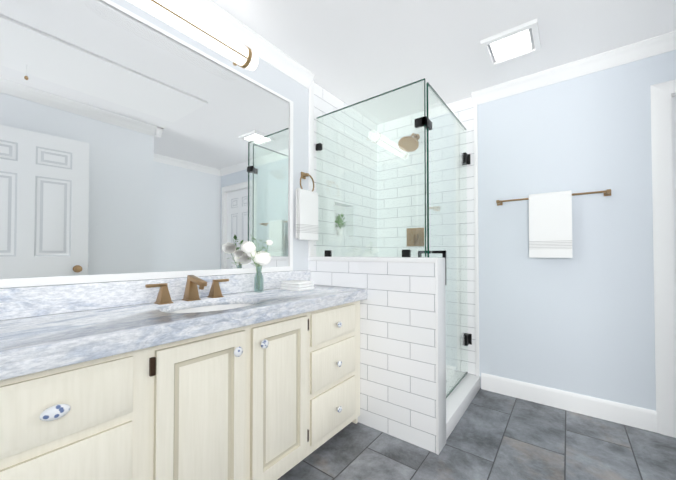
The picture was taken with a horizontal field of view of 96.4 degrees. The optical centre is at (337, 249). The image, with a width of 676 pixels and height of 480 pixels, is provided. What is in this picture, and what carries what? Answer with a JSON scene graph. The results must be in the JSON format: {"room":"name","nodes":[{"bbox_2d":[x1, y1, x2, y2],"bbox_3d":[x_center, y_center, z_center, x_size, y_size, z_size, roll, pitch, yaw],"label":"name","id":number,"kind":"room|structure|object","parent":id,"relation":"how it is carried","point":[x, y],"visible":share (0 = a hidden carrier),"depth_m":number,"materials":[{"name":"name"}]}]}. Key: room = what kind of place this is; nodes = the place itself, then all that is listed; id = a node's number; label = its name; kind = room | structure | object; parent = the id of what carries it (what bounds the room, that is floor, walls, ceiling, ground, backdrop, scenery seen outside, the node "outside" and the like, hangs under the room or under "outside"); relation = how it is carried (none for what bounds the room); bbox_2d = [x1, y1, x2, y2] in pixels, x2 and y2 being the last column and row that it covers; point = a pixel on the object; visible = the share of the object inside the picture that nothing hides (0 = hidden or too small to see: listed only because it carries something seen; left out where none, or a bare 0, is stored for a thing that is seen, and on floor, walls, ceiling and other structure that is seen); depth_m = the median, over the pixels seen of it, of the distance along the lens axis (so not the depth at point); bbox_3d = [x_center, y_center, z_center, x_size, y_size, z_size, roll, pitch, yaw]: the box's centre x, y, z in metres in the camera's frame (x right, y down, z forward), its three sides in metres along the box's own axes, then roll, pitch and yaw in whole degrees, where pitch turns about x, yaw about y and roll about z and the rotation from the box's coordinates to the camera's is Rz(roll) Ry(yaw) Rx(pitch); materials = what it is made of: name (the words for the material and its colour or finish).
{"room":"bathroom","nodes":[
{"label":"bathroom","id":0,"kind":"room"},
{"bbox_2d":[11,0,308,287],"bbox_3d":[-0.896,-0.094,1.548,0.120,2.500,2.050,-1,-1,37],"label":"wall","id":1,"kind":"structure","parent":0,"point":[266,74],"depth_m":2.21,"materials":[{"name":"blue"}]},
{"bbox_2d":[0,0,292,287],"bbox_3d":[-0.856,-0.469,1.493,0.014,1.223,1.740,-1,-1,37],"label":"mirror","id":2,"kind":"object","parent":1,"relation":"attached to","point":[133,146],"visible":0.95,"depth_m":1.36,"materials":[{"name":"silver metal"}]},
{"bbox_2d":[0,270,309,319],"bbox_3d":[-0.801,0.201,1.546,0.021,0.110,1.924,-1,-1,37],"label":"backsplash","id":3,"kind":"structure","parent":1,"relation":"attached to","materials":[{"name":"grey stone"}]},
{"bbox_2d":[127,0,257,70],"bbox_3d":[-0.750,-1.139,1.524,0.160,0.152,0.750,-1,-1,37],"label":"sconce","id":4,"kind":"object","parent":1,"relation":"attached to","point":[179,17],"visible":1,"depth_m":1.51,"materials":[{"name":"white glass"}]},
{"bbox_2d":[174,0,314,88],"bbox_3d":[-0.759,-1.299,1.594,0.068,0.088,1.836,-1,-1,37],"label":"crown molding","id":5,"kind":"structure","parent":1,"relation":"attached to","point":[224,21],"depth_m":1.86,"materials":[{"name":"white paint"}]},
{"bbox_2d":[296,172,317,240],"bbox_3d":[-0.238,-0.324,2.258,0.068,0.513,0.200,-1,-1,37],"label":"towel ring","id":6,"kind":"object","parent":1,"relation":"attached to","point":[306,214],"visible":1,"depth_m":2.22,"materials":[{"name":"white fabric"}]},
{"bbox_2d":[308,80,313,256],"bbox_3d":[-0.208,-0.635,2.351,0.013,1.390,0.054,-1,-1,37],"label":"trim","id":7,"kind":"structure","parent":1,"relation":"attached to","point":[311,151],"depth_m":2.34,"materials":[{"name":"white paint"}]},
{"bbox_2d":[314,82,376,256],"bbox_3d":[0.082,-0.072,2.833,0.120,2.500,1.180,-1,-1,37],"label":"wall tiles","id":8,"kind":"structure","parent":1,"relation":"attached to","point":[326,101],"depth_m":2.73,"materials":[{"name":"white tile"}]},
{"bbox_2d":[335,214,346,235],"bbox_3d":[0.026,-0.225,2.728,0.083,0.209,0.198,-1,-1,37],"label":"potted plant","id":9,"kind":"object","parent":8,"relation":"in","point":[340,232],"depth_m":2.71,"materials":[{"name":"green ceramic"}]},
{"bbox_2d":[308,257,445,454],"bbox_3d":[0.209,0.610,2.064,1.000,1.110,0.144,-1,-1,37],"label":"wall","id":10,"kind":"structure","parent":0,"point":[403,351],"depth_m":1.85,"materials":[{"name":"tile"}]},
{"bbox_2d":[211,0,675,123],"bbox_3d":[0.683,-1.401,1.110,3.550,0.100,3.590,-1,-1,37],"label":"ceiling","id":11,"kind":"structure","parent":0,"point":[349,52],"depth_m":1.90,"materials":[{"name":"white paint"}]},
{"bbox_2d":[480,18,540,66],"bbox_3d":[1.127,-1.323,1.966,0.309,0.026,0.308,-1,-1,37],"label":"recessed light","id":12,"kind":"object","parent":11,"relation":"in","point":[521,40],"visible":1,"depth_m":1.94,"materials":[{"name":"white paint"}]},
{"bbox_2d":[446,372,480,439],"bbox_3d":[0.859,1.118,2.231,0.162,0.100,0.926,-1,-1,37],"label":"sill","id":13,"kind":"structure","parent":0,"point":[461,396],"depth_m":2.19,"materials":[{"name":"white stone"}]},
{"bbox_2d":[316,78,471,397],"bbox_3d":[0.507,0.006,2.481,0.978,2.109,0.980,-1,-1,37],"label":"glass","id":14,"kind":"object","parent":13,"relation":"on","point":[425,122],"visible":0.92,"depth_m":2.17,"materials":[{"name":"teal"}]},
{"bbox_2d":[277,388,675,479],"bbox_3d":[0.683,1.198,1.067,3.550,0.100,3.590,-1,-1,37],"label":"floor","id":15,"kind":"structure","parent":0,"point":[494,436],"depth_m":1.73,"materials":[{"name":"tile"}]},
{"bbox_2d":[0,270,367,479],"bbox_3d":[-0.598,0.641,1.384,0.532,1.026,1.924,-1,-1,37],"label":"bathroom vanity","id":16,"kind":"object","parent":15,"relation":"on","point":[221,377],"visible":0.98,"depth_m":1.13,"materials":[{"name":"beige wood"}]},
{"bbox_2d":[0,285,367,379],"bbox_3d":[-0.598,0.286,1.390,0.532,0.065,1.924,-1,-1,37],"label":"countertop","id":17,"kind":"structure","parent":16,"relation":"on","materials":[{"name":"grey stone"}]},
{"bbox_2d":[145,275,228,304],"bbox_3d":[-0.699,0.192,1.488,0.156,0.125,0.410,-1,-1,37],"label":"faucet","id":18,"kind":"object","parent":17,"relation":"on","point":[191,295],"depth_m":1.49,"materials":[{"name":"gold metal"}]},
{"bbox_2d":[170,304,251,312],"bbox_3d":[-0.568,0.354,1.385,0.410,0.136,0.530,-1,-1,37],"label":"basin","id":19,"kind":"object","parent":17,"relation":"in","point":[193,308],"depth_m":1.53,"materials":[{"name":"white ceramic"}]},
{"bbox_2d":[241,235,272,292],"bbox_3d":[-0.490,0.082,1.811,0.116,0.354,0.202,-1,-1,37],"label":"vase","id":20,"kind":"object","parent":17,"relation":"on","point":[260,257],"visible":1,"depth_m":1.80,"materials":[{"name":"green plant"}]},
{"bbox_2d":[280,280,313,290],"bbox_3d":[-0.265,0.235,1.968,0.170,0.054,0.150,-1,-1,37],"label":"folded towel","id":21,"kind":"object","parent":17,"relation":"on","point":[297,285],"visible":1,"depth_m":1.92,"materials":[{"name":"white fabric"}]},
{"bbox_2d":[477,50,675,410],"bbox_3d":[2.058,-0.086,1.996,2.100,2.500,0.120,-1,-1,37],"label":"wall","id":22,"kind":"structure","parent":0,"point":[582,321],"depth_m":2.17,"materials":[{"name":"blue paint"}]},
{"bbox_2d":[377,97,475,377],"bbox_3d":[0.789,-0.070,2.962,1.090,2.500,0.120,-1,-1,37],"label":"wall tile","id":23,"kind":"structure","parent":22,"relation":"attached to","point":[462,110],"depth_m":2.80,"materials":[{"name":"white tile"}]},
{"bbox_2d":[398,133,419,151],"bbox_3d":[0.677,-1.013,2.806,0.184,0.199,0.284,-1,-1,37],"label":"shower head","id":24,"kind":"object","parent":23,"relation":"attached to","point":[408,143],"depth_m":2.76},
{"bbox_2d":[407,228,423,245],"bbox_3d":[0.733,-0.116,2.897,0.176,0.176,0.048,-1,-1,37],"label":"shower valve","id":25,"kind":"object","parent":23,"relation":"attached to","point":[412,231],"depth_m":2.89,"materials":[{"name":"gold metal"}]},
{"bbox_2d":[474,103,479,375],"bbox_3d":[1.183,-0.127,2.580,0.030,2.400,0.012,-1,-1,37],"label":"trim","id":26,"kind":"structure","parent":22,"relation":"attached to","point":[476,241],"depth_m":2.57,"materials":[{"name":"white paint"}]},
{"bbox_2d":[496,189,610,257],"bbox_3d":[1.556,-0.175,2.229,0.700,0.476,0.116,-1,-1,37],"label":"towel rail","id":27,"kind":"object","parent":22,"relation":"attached to","point":[550,224],"visible":1,"depth_m":2.17,"materials":[{"name":"white fabric"}]},
{"bbox_2d":[481,373,657,432],"bbox_3d":[1.616,1.102,2.229,1.030,0.132,0.015,-1,-1,37],"label":"baseboard","id":28,"kind":"structure","parent":22,"relation":"attached to","point":[629,415],"depth_m":2.15,"materials":[{"name":"white paint"}]},
{"bbox_2d":[471,30,675,105],"bbox_3d":[1.946,-1.293,1.984,2.000,0.088,0.068,-1,-1,37],"label":"crown molding","id":29,"kind":"structure","parent":22,"relation":"attached to","point":[663,43],"depth_m":2.14,"materials":[{"name":"white paint"}]},
{"bbox_2d":[650,79,675,437],"bbox_3d":[2.408,0.047,1.702,0.896,2.223,0.160,-1,-1,37],"label":"door frame","id":30,"kind":"structure","parent":22,"relation":"in","point":[663,120],"depth_m":1.90,"materials":[{"name":"white paint"}]}
]}

